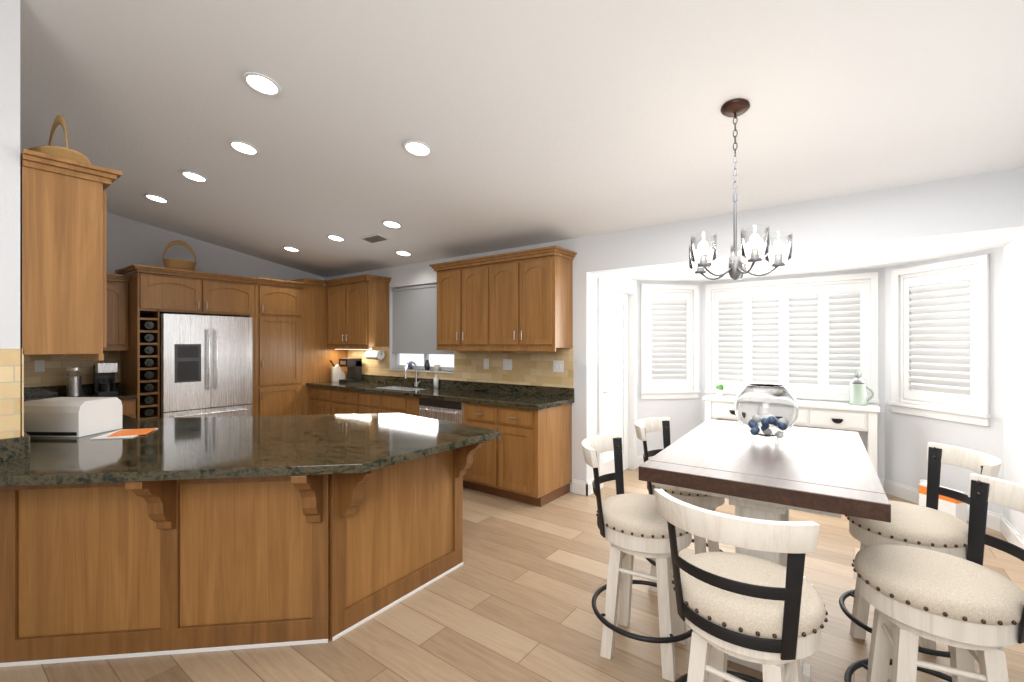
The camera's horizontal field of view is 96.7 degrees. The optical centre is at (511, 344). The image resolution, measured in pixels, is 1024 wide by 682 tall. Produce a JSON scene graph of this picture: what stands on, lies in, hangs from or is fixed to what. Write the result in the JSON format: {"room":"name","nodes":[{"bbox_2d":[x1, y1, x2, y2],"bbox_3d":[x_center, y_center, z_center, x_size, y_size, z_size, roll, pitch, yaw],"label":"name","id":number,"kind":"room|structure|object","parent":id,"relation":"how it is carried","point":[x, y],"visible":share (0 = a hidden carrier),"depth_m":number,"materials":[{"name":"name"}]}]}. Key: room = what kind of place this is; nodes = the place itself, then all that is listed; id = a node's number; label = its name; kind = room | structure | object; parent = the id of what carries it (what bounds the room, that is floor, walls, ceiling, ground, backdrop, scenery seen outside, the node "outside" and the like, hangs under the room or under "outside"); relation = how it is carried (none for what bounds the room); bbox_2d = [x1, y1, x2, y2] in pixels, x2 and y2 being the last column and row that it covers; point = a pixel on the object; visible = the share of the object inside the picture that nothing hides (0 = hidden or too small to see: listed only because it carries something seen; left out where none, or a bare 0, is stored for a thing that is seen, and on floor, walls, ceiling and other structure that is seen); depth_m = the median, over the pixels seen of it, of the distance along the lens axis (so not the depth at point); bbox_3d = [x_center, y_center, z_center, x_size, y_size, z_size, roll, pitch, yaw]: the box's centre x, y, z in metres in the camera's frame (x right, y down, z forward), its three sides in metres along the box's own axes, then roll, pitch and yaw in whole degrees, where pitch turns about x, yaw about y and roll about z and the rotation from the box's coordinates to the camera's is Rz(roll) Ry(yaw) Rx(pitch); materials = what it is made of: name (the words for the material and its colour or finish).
{"room":"kitchen","nodes":[
{"label":"kitchen","id":0,"kind":"room"},
{"bbox_2d":[0,0,19,438],"bbox_3d":[-3.731,-0.200,3.109,3.500,3.300,0.150,0,0,37],"label":"wall","id":1,"kind":"structure","parent":0,"point":[9,173],"depth_m":2.09,"materials":[{"name":"white paint"}]},
{"bbox_2d":[0,435,23,461],"bbox_3d":[-2.359,0.480,1.992,0.020,0.100,0.311,0,0,37],"label":"backsplash","id":2,"kind":"structure","parent":1,"relation":"attached to","point":[9,447],"depth_m":2.08,"materials":[{"name":"green stone"}]},
{"bbox_2d":[0,348,31,437],"bbox_3d":[-3.680,0.225,3.171,3.506,0.410,0.011,0,0,37],"label":"backsplash","id":3,"kind":"structure","parent":1,"relation":"attached to","point":[18,373],"depth_m":2.10,"materials":[{"name":"tile"}]},
{"bbox_2d":[14,432,31,457],"bbox_3d":[-3.660,0.480,3.176,3.483,0.100,0.020,0,0,37],"label":"backsplash","id":4,"kind":"structure","parent":1,"relation":"attached to","point":[27,439],"depth_m":2.13,"materials":[{"name":"green stone"}]},
{"bbox_2d":[20,149,121,360],"bbox_3d":[-2.517,-0.407,2.519,0.948,0.985,0.353,0,0,37],"label":"upper cabinet","id":5,"kind":"object","parent":1,"relation":"attached to","point":[63,256],"visible":0.96,"depth_m":2.23,"materials":[{"name":"brown wood"}]},
{"bbox_2d":[28,114,90,163],"bbox_3d":[-2.443,-1.059,2.442,0.556,0.316,0.257,0,0,37],"label":"basket","id":6,"kind":"object","parent":5,"relation":"on","point":[66,152],"visible":0.4,"depth_m":2.30,"materials":[{"name":"wicker"}]},
{"bbox_2d":[106,212,323,280],"bbox_3d":[-4.715,-0.325,4.837,0.150,3.550,6.070,0,0,37],"label":"wall","id":7,"kind":"structure","parent":0,"point":[129,242],"depth_m":5.50,"materials":[{"name":"white paint"}]},
{"bbox_2d":[35,360,44,371],"bbox_3d":[-4.779,0.223,4.609,0.008,0.115,0.070,0,0,37],"label":"electrical outlet plate","id":8,"kind":"object","parent":7,"relation":"attached to","point":[39,365],"visible":1,"depth_m":4.61,"materials":[{"name":"white plastic"}]},
{"bbox_2d":[24,382,119,397],"bbox_3d":[-4.731,0.480,4.665,0.019,0.100,1.114,0,0,37],"label":"backsplash","id":9,"kind":"structure","parent":7,"relation":"attached to","point":[29,392],"depth_m":4.66,"materials":[{"name":"black stone"}]},
{"bbox_2d":[32,351,119,386],"bbox_3d":[-4.734,0.225,4.681,0.006,0.410,1.100,0,0,37],"label":"backsplash","id":10,"kind":"structure","parent":7,"relation":"attached to","point":[54,374],"depth_m":4.74,"materials":[{"name":"tile"}]},
{"bbox_2d":[103,273,129,350],"bbox_3d":[-4.484,-0.333,4.684,0.393,0.805,0.785,0,0,37],"label":"upper cabinet","id":11,"kind":"object","parent":7,"relation":"attached to","point":[116,312],"visible":0.21,"depth_m":4.83,"materials":[{"name":"brown wood"}]},
{"bbox_2d":[0,467,1023,681],"bbox_3d":[-0.946,1.490,3.469,7.920,0.080,8.810,0,0,37],"label":"floor","id":12,"kind":"structure","parent":0,"point":[509,599],"depth_m":2.32,"materials":[{"name":"brown wood"}]},
{"bbox_2d":[0,478,351,666],"bbox_3d":[-1.950,1.010,2.447,1.981,0.880,1.081,0,0,37],"label":"base cabinet","id":13,"kind":"object","parent":12,"relation":"on","point":[169,536],"depth_m":2.15,"materials":[{"name":"brown wood"}]},
{"bbox_2d":[0,390,499,569],"bbox_3d":[-2.636,0.550,3.421,4.864,0.040,2.264,0,0,37],"label":"countertop","id":14,"kind":"structure","parent":13,"relation":"on","point":[73,493],"depth_m":2.14,"materials":[{"name":"green stone"}]},
{"bbox_2d":[24,397,121,436],"bbox_3d":[-2.630,0.429,2.725,0.360,0.200,0.283,0,0,2],"label":"bread box","id":15,"kind":"object","parent":14,"relation":"on","point":[68,417],"visible":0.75,"depth_m":2.60,"materials":[{"name":"white plastic"}]},
{"bbox_2d":[65,367,81,396],"bbox_3d":[-4.466,0.385,4.643,0.124,0.289,0.124,0,0,37],"label":"canister","id":16,"kind":"object","parent":14,"relation":"on","point":[73,381],"visible":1,"depth_m":4.60,"materials":[{"name":"silver metal"}]},
{"bbox_2d":[93,363,117,394],"bbox_3d":[-4.298,0.364,4.817,0.180,0.329,0.160,0,0,37],"label":"coffee maker","id":17,"kind":"object","parent":14,"relation":"on","point":[103,378],"visible":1,"depth_m":4.78,"materials":[{"name":"black plastic"}]},
{"bbox_2d":[91,428,157,438],"bbox_3d":[-2.256,0.525,2.689,0.238,0.007,0.282,0,0,-13],"label":"papers","id":18,"kind":"object","parent":14,"relation":"on","point":[127,433],"visible":0.89,"depth_m":2.66,"materials":[{"name":"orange paper"}]},
{"bbox_2d":[115,264,256,418],"bbox_3d":[-3.791,0.315,5.357,0.693,2.270,1.210,0,0,37],"label":"surround","id":19,"kind":"object","parent":12,"relation":"on","point":[154,293],"visible":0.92,"depth_m":4.95,"materials":[{"name":"brown wood"}]},
{"bbox_2d":[162,240,196,270],"bbox_3d":[-3.832,-1.009,5.255,0.227,0.376,0.330,0,0,37],"label":"basket","id":20,"kind":"object","parent":19,"relation":"on","point":[180,264],"visible":0.75,"depth_m":5.19,"materials":[{"name":"wicker"}]},
{"bbox_2d":[160,314,251,417],"bbox_3d":[-3.690,0.552,5.393,0.742,1.755,0.900,0,0,37],"label":"fridge","id":21,"kind":"object","parent":12,"relation":"on","point":[205,365],"visible":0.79,"depth_m":5.14,"materials":[{"name":"grey metal"}]},
{"bbox_2d":[255,281,306,415],"bbox_3d":[-3.259,0.331,6.105,0.644,2.238,0.613,0,0,37],"label":"tall cabinet","id":22,"kind":"object","parent":12,"relation":"on","point":[294,355],"depth_m":5.92,"materials":[{"name":"brown wood"}]},
{"bbox_2d":[280,478,347,549],"bbox_3d":[-0.939,0.718,2.091,0.207,0.292,0.213,0,0,37],"label":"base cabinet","id":23,"kind":"object","parent":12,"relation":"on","point":[318,514],"depth_m":2.21,"materials":[{"name":"brown wood"}]},
{"bbox_2d":[291,281,347,414],"bbox_3d":[-2.877,0.301,6.630,0.625,2.298,0.686,0,0,37],"label":"tall cabinet","id":24,"kind":"object","parent":12,"relation":"on","point":[319,366],"depth_m":6.35,"materials":[{"name":"brown wood"}]},
{"bbox_2d":[352,446,471,629],"bbox_3d":[-1.394,1.010,3.188,1.981,0.880,1.057,0,0,37],"label":"peninsula end panel","id":25,"kind":"object","parent":12,"relation":"on","point":[407,518],"depth_m":2.61,"materials":[{"name":"brown wood"}]},
{"bbox_2d":[306,374,573,506],"bbox_3d":[-1.105,0.940,5.309,3.785,1.020,0.669,0,0,37],"label":"base cabinet","id":26,"kind":"object","parent":12,"relation":"on","point":[525,456],"visible":0.73,"depth_m":4.38,"materials":[{"name":"brown wood"}]},
{"bbox_2d":[329,360,344,381],"bbox_3d":[-2.479,0.377,6.456,0.198,0.305,0.100,0,0,-33],"label":"knife block","id":27,"kind":"object","parent":26,"relation":"on","point":[337,373],"visible":0.94,"depth_m":6.41,"materials":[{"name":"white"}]},
{"bbox_2d":[339,358,361,382],"bbox_3d":[-2.247,0.364,6.333,0.200,0.329,0.232,0,0,37],"label":"pod coffee maker","id":28,"kind":"object","parent":26,"relation":"on","point":[354,369],"visible":1,"depth_m":6.30,"materials":[{"name":"black plastic"}]},
{"bbox_2d":[404,361,419,385],"bbox_3d":[-1.231,0.371,5.646,0.100,0.316,0.212,0,0,37],"label":"faucet","id":29,"kind":"object","parent":26,"relation":"on","point":[416,383],"visible":1,"depth_m":5.70,"materials":[{"name":"silver metal"}]},
{"bbox_2d":[434,374,438,387],"bbox_3d":[-0.920,0.449,5.519,0.060,0.160,0.060,0,0,37],"label":"soap bottle","id":30,"kind":"object","parent":26,"relation":"on","point":[436,382],"visible":1,"depth_m":5.50,"materials":[{"name":"white plastic"}]},
{"bbox_2d":[582,433,692,681],"bbox_3d":[0.614,0.966,2.189,0.548,0.968,0.502,0,0,37],"label":"chair","id":31,"kind":"object","parent":12,"relation":"on","point":[630,526],"visible":0.79,"depth_m":2.09,"materials":[{"name":"white wood"}]},
{"bbox_2d":[634,417,724,592],"bbox_3d":[1.017,0.966,2.726,0.548,0.968,0.500,0,0,37],"label":"chair","id":32,"kind":"object","parent":12,"relation":"on","point":[643,427],"visible":0.38,"depth_m":2.66,"materials":[{"name":"white wood"}]},
{"bbox_2d":[654,489,827,681],"bbox_3d":[0.757,0.966,1.490,0.500,0.968,0.548,0,0,37],"label":"chair","id":33,"kind":"object","parent":12,"relation":"on","point":[769,616],"visible":1,"depth_m":1.34,"materials":[{"name":"white wood"}]},
{"bbox_2d":[639,419,890,681],"bbox_3d":[1.338,0.994,2.397,0.860,0.912,1.520,0,0,34],"label":"dining table","id":34,"kind":"object","parent":12,"relation":"on","point":[828,472],"visible":0.6,"depth_m":1.99,"materials":[{"name":"brown wood"}]},
{"bbox_2d":[734,384,798,443],"bbox_3d":[1.394,0.383,2.505,0.310,0.312,0.310,0,0,37],"label":"fishbowl","id":35,"kind":"object","parent":34,"relation":"on","point":[766,411],"visible":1,"depth_m":2.40,"materials":[{"name":"clear glass"}]},
{"bbox_2d":[703,394,879,472],"bbox_3d":[2.845,1.019,4.753,1.540,0.862,0.383,0,0,37],"label":"console table","id":36,"kind":"object","parent":12,"relation":"on","point":[833,415],"visible":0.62,"depth_m":4.41,"materials":[{"name":"white wood"}]},
{"bbox_2d":[715,384,723,395],"bbox_3d":[2.358,0.521,5.170,0.090,0.131,0.090,0,0,37],"label":"plant pot","id":37,"kind":"object","parent":36,"relation":"on","point":[719,391],"visible":1,"depth_m":5.14,"materials":[{"name":"white ceramic"}]},
{"bbox_2d":[848,369,873,405],"bbox_3d":[3.364,0.412,4.390,0.202,0.350,0.156,0,0,37],"label":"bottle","id":38,"kind":"object","parent":36,"relation":"on","point":[858,393],"visible":1,"depth_m":4.36,"materials":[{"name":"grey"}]},
{"bbox_2d":[839,442,1001,678],"bbox_3d":[1.831,0.966,2.081,0.549,0.968,0.528,0,0,37],"label":"chair","id":39,"kind":"object","parent":12,"relation":"on","point":[930,526],"visible":0.56,"depth_m":2.03,"materials":[{"name":"beige fabric"}]},
{"bbox_2d":[844,473,1023,681],"bbox_3d":[1.479,0.966,1.562,0.548,0.968,0.515,0,0,37],"label":"chair","id":40,"kind":"object","parent":12,"relation":"on","point":[964,609],"visible":1,"depth_m":1.50,"materials":[{"name":"beige fabric"}]},
{"bbox_2d":[919,483,965,522],"bbox_3d":[3.439,1.299,3.645,0.120,0.300,0.262,0,0,-13],"label":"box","id":41,"kind":"object","parent":12,"relation":"on","point":[953,507],"visible":0.39,"depth_m":3.56,"materials":[{"name":"white cardboard"}]},
{"bbox_2d":[20,0,1023,277],"bbox_3d":[-1.709,-1.576,2.453,7.920,1.134,6.270,0,0,37],"label":"ceiling","id":42,"kind":"structure","parent":0,"point":[530,122],"depth_m":2.59,"materials":[{"name":"white paint"}]},
{"bbox_2d":[144,194,168,202],"bbox_3d":[-3.485,-1.427,4.468,0.200,0.039,0.197,0,0,37],"label":"recessed light","id":43,"kind":"object","parent":42,"relation":"in","point":[156,198],"visible":0.94,"depth_m":4.46,"materials":[{"name":"white"}]},
{"bbox_2d":[180,171,207,182],"bbox_3d":[-2.710,-1.427,3.885,0.200,0.039,0.197,0,0,37],"label":"recessed light","id":44,"kind":"object","parent":42,"relation":"in","point":[194,176],"visible":0.98,"depth_m":3.88,"materials":[{"name":"white"}]},
{"bbox_2d":[228,140,259,155],"bbox_3d":[-1.950,-1.427,3.315,0.200,0.039,0.197,0,0,37],"label":"recessed light","id":45,"kind":"object","parent":42,"relation":"in","point":[242,147],"visible":0.94,"depth_m":3.31,"materials":[{"name":"white"}]},
{"bbox_2d":[242,72,281,96],"bbox_3d":[-1.414,-1.470,2.580,0.200,0.039,0.197,0,0,37],"label":"recessed light","id":46,"kind":"object","parent":42,"relation":"in","point":[260,83],"visible":1,"depth_m":2.58,"materials":[{"name":"white"}]},
{"bbox_2d":[283,246,299,251],"bbox_3d":[-2.770,-1.191,5.719,0.200,0.039,0.197,0,0,37],"label":"recessed light","id":47,"kind":"object","parent":42,"relation":"in","point":[291,249],"visible":0.98,"depth_m":5.71,"materials":[{"name":"white"}]},
{"bbox_2d":[327,235,344,241],"bbox_3d":[-1.979,-1.191,5.125,0.200,0.039,0.197,0,0,37],"label":"recessed light","id":48,"kind":"object","parent":42,"relation":"in","point":[336,238],"visible":0.98,"depth_m":5.12,"materials":[{"name":"white"}]},
{"bbox_2d":[359,234,390,243],"bbox_3d":[-1.515,-1.161,5.027,0.340,0.036,0.169,0,0,37],"label":"ceiling vent","id":49,"kind":"object","parent":42,"relation":"in","point":[374,238],"visible":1,"depth_m":5.01,"materials":[{"name":"white metal"}]},
{"bbox_2d":[382,220,401,228],"bbox_3d":[-1.195,-1.191,4.536,0.200,0.039,0.197,0,0,37],"label":"recessed light","id":50,"kind":"object","parent":42,"relation":"in","point":[391,224],"visible":0.98,"depth_m":4.53,"materials":[{"name":"white"}]},
{"bbox_2d":[395,250,411,255],"bbox_3d":[-1.294,-1.082,5.436,0.200,0.039,0.197,0,0,37],"label":"recessed light","id":51,"kind":"object","parent":42,"relation":"in","point":[402,253],"visible":0.96,"depth_m":5.43,"materials":[{"name":"white"}]},
{"bbox_2d":[403,140,431,156],"bbox_3d":[-0.640,-1.326,3.094,0.200,0.039,0.197,0,0,37],"label":"recessed light","id":52,"kind":"object","parent":42,"relation":"in","point":[417,148],"visible":0.98,"depth_m":3.09,"materials":[{"name":"white"}]},
{"bbox_2d":[689,98,792,279],"bbox_3d":[1.185,-0.796,2.410,0.504,0.923,0.486,0,0,37],"label":"chandelier","id":53,"kind":"object","parent":42,"relation":"hanging from","point":[700,258],"visible":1,"depth_m":2.35,"materials":[{"name":"silver metal"}]},
{"bbox_2d":[594,273,636,461],"bbox_3d":[1.079,0.290,4.974,0.150,2.320,1.110,0,0,37],"label":"wall","id":54,"kind":"structure","parent":0,"point":[619,279],"depth_m":4.53,"materials":[{"name":"white paint"}]},
{"bbox_2d":[603,289,627,474],"bbox_3d":[1.116,0.435,4.978,0.095,2.018,0.802,0,0,37],"label":"door","id":55,"kind":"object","parent":54,"relation":"in","point":[615,362],"visible":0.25,"depth_m":5.04,"materials":[{"name":"white wood"}]},
{"bbox_2d":[598,277,636,488],"bbox_3d":[1.102,0.393,4.988,0.170,2.115,0.980,0,0,37],"label":"door frame","id":56,"kind":"structure","parent":54,"relation":"attached to","point":[618,287],"depth_m":5.26,"materials":[{"name":"white wood"}]},
{"bbox_2d":[637,281,701,455],"bbox_3d":[1.867,0.290,5.505,0.820,2.320,0.150,0,0,-8],"label":"wall","id":57,"kind":"structure","parent":0,"point":[684,416],"depth_m":5.43,"materials":[{"name":"white paint"}]},
{"bbox_2d":[640,284,699,398],"bbox_3d":[1.873,-0.030,5.470,0.736,1.360,0.169,0,0,-8],"label":"window shutter","id":58,"kind":"object","parent":57,"relation":"in","point":[670,342],"visible":0.96,"depth_m":5.44,"materials":[{"name":"white wood"}]},
{"bbox_2d":[324,167,1023,491],"bbox_3d":[0.189,0.140,4.855,7.670,2.620,0.150,0,0,37],"label":"wall","id":59,"kind":"structure","parent":0,"point":[985,203],"depth_m":3.41,"materials":[{"name":"white paint"}]},
{"bbox_2d":[324,274,391,348],"bbox_3d":[-2.134,-0.410,6.255,1.003,0.960,0.393,0,0,37],"label":"upper cabinet","id":60,"kind":"object","parent":59,"relation":"attached to","point":[358,312],"visible":1,"depth_m":6.06,"materials":[{"name":"brown wood"}]},
{"bbox_2d":[365,350,384,359],"bbox_3d":[-1.851,0.141,6.143,0.308,0.132,0.124,0,0,37],"label":"paper towel","id":61,"kind":"object","parent":60,"relation":"attached to","point":[375,354],"visible":0.96,"depth_m":6.08,"materials":[{"name":"white paper"}]},
{"bbox_2d":[389,284,453,373],"bbox_3d":[-1.125,-0.205,5.829,1.200,1.110,0.170,0,0,37],"label":"window","id":62,"kind":"structure","parent":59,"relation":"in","point":[445,362],"depth_m":5.85,"materials":[{"name":"white"}]},
{"bbox_2d":[392,284,453,353],"bbox_3d":[-1.140,-0.312,5.809,1.180,0.874,0.048,0,0,37],"label":"window shade","id":63,"kind":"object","parent":62,"relation":"attached to","point":[414,319],"depth_m":5.88,"materials":[{"name":"grey fabric"}]},
{"bbox_2d":[408,360,439,370],"bbox_3d":[-1.121,0.264,5.776,0.570,0.130,0.080,0,0,37],"label":"decor","id":64,"kind":"object","parent":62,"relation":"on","point":[427,366],"visible":0.85,"depth_m":5.71,"materials":[{"name":"grey metal"}]},
{"bbox_2d":[348,346,573,387],"bbox_3d":[-0.910,0.225,5.582,3.780,0.410,0.005,0,0,37],"label":"backsplash","id":65,"kind":"structure","parent":59,"relation":"attached to","point":[535,368],"depth_m":5.00,"materials":[{"name":"tile"}]},
{"bbox_2d":[433,258,492,349],"bbox_3d":[-0.417,-0.406,4.996,0.852,0.883,0.344,0,0,37],"label":"upper cabinet","id":66,"kind":"object","parent":59,"relation":"attached to","point":[464,290],"depth_m":4.84,"materials":[{"name":"brown wood"}]},
{"bbox_2d":[484,359,488,368],"bbox_3d":[-0.291,0.223,5.107,0.070,0.115,0.010,0,0,37],"label":"electrical outlet plate","id":67,"kind":"object","parent":59,"relation":"attached to","point":[486,363],"visible":1,"depth_m":5.10,"materials":[{"name":"white plastic"}]},
{"bbox_2d":[503,359,511,369],"bbox_3d":[-0.051,0.223,4.927,0.116,0.115,0.010,0,0,37],"label":"electrical outlet plate","id":68,"kind":"object","parent":59,"relation":"attached to","point":[507,364],"visible":1,"depth_m":4.92,"materials":[{"name":"white plastic"}]},
{"bbox_2d":[493,250,572,349],"bbox_3d":[0.149,-0.406,4.570,0.852,0.883,0.344,0,0,37],"label":"upper cabinet","id":69,"kind":"object","parent":59,"relation":"attached to","point":[518,301],"depth_m":4.36,"materials":[{"name":"brown wood"}]},
{"bbox_2d":[553,360,562,371],"bbox_3d":[0.461,0.223,4.543,0.116,0.115,0.010,0,0,37],"label":"electrical outlet plate","id":70,"kind":"object","parent":59,"relation":"attached to","point":[557,366],"visible":1,"depth_m":4.55,"materials":[{"name":"white plastic"}]},
{"bbox_2d":[572,456,1023,548],"bbox_3d":[-1.142,1.385,3.209,7.520,0.130,7.759,0,0,37],"label":"baseboard","id":71,"kind":"structure","parent":59,"relation":"attached to","point":[1003,526],"depth_m":4.19,"materials":[{"name":"white"}]},
{"bbox_2d":[702,268,884,478],"bbox_3d":[3.013,0.290,5.035,1.710,2.320,0.150,0,0,37],"label":"wall","id":72,"kind":"structure","parent":0,"point":[881,389],"depth_m":4.49,"materials":[{"name":"white paint"}]},
{"bbox_2d":[704,272,878,403],"bbox_3d":[2.991,-0.030,5.006,1.626,1.360,0.169,0,0,37],"label":"window","id":73,"kind":"structure","parent":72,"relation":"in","point":[808,338],"depth_m":4.92,"materials":[{"name":"white"}]},
{"bbox_2d":[609,230,1023,281],"bbox_3d":[2.725,-0.800,4.569,3.270,0.100,2.440,0,0,37],"label":"ceiling","id":74,"kind":"structure","parent":0,"point":[874,256],"depth_m":4.04,"materials":[{"name":"white paint"}]},
{"bbox_2d":[885,247,1002,514],"bbox_3d":[3.793,0.290,3.996,0.150,2.320,0.962,0,0,-8],"label":"wall","id":75,"kind":"structure","parent":0,"point":[908,437],"depth_m":3.89,"materials":[{"name":"white paint"}]},
{"bbox_2d":[889,254,990,425],"bbox_3d":[3.758,-0.030,3.991,0.169,1.360,0.798,0,0,-8],"label":"window shutter","id":76,"kind":"object","parent":75,"relation":"in","point":[940,338],"visible":1,"depth_m":3.96,"materials":[{"name":"white wood"}]},
{"bbox_2d":[1003,234,1023,538],"bbox_3d":[1.675,-0.325,0.574,0.150,3.550,7.230,0,0,37],"label":"wall","id":77,"kind":"structure","parent":0,"point":[1013,360],"depth_m":3.29,"materials":[{"name":"white paint"}]}
]}

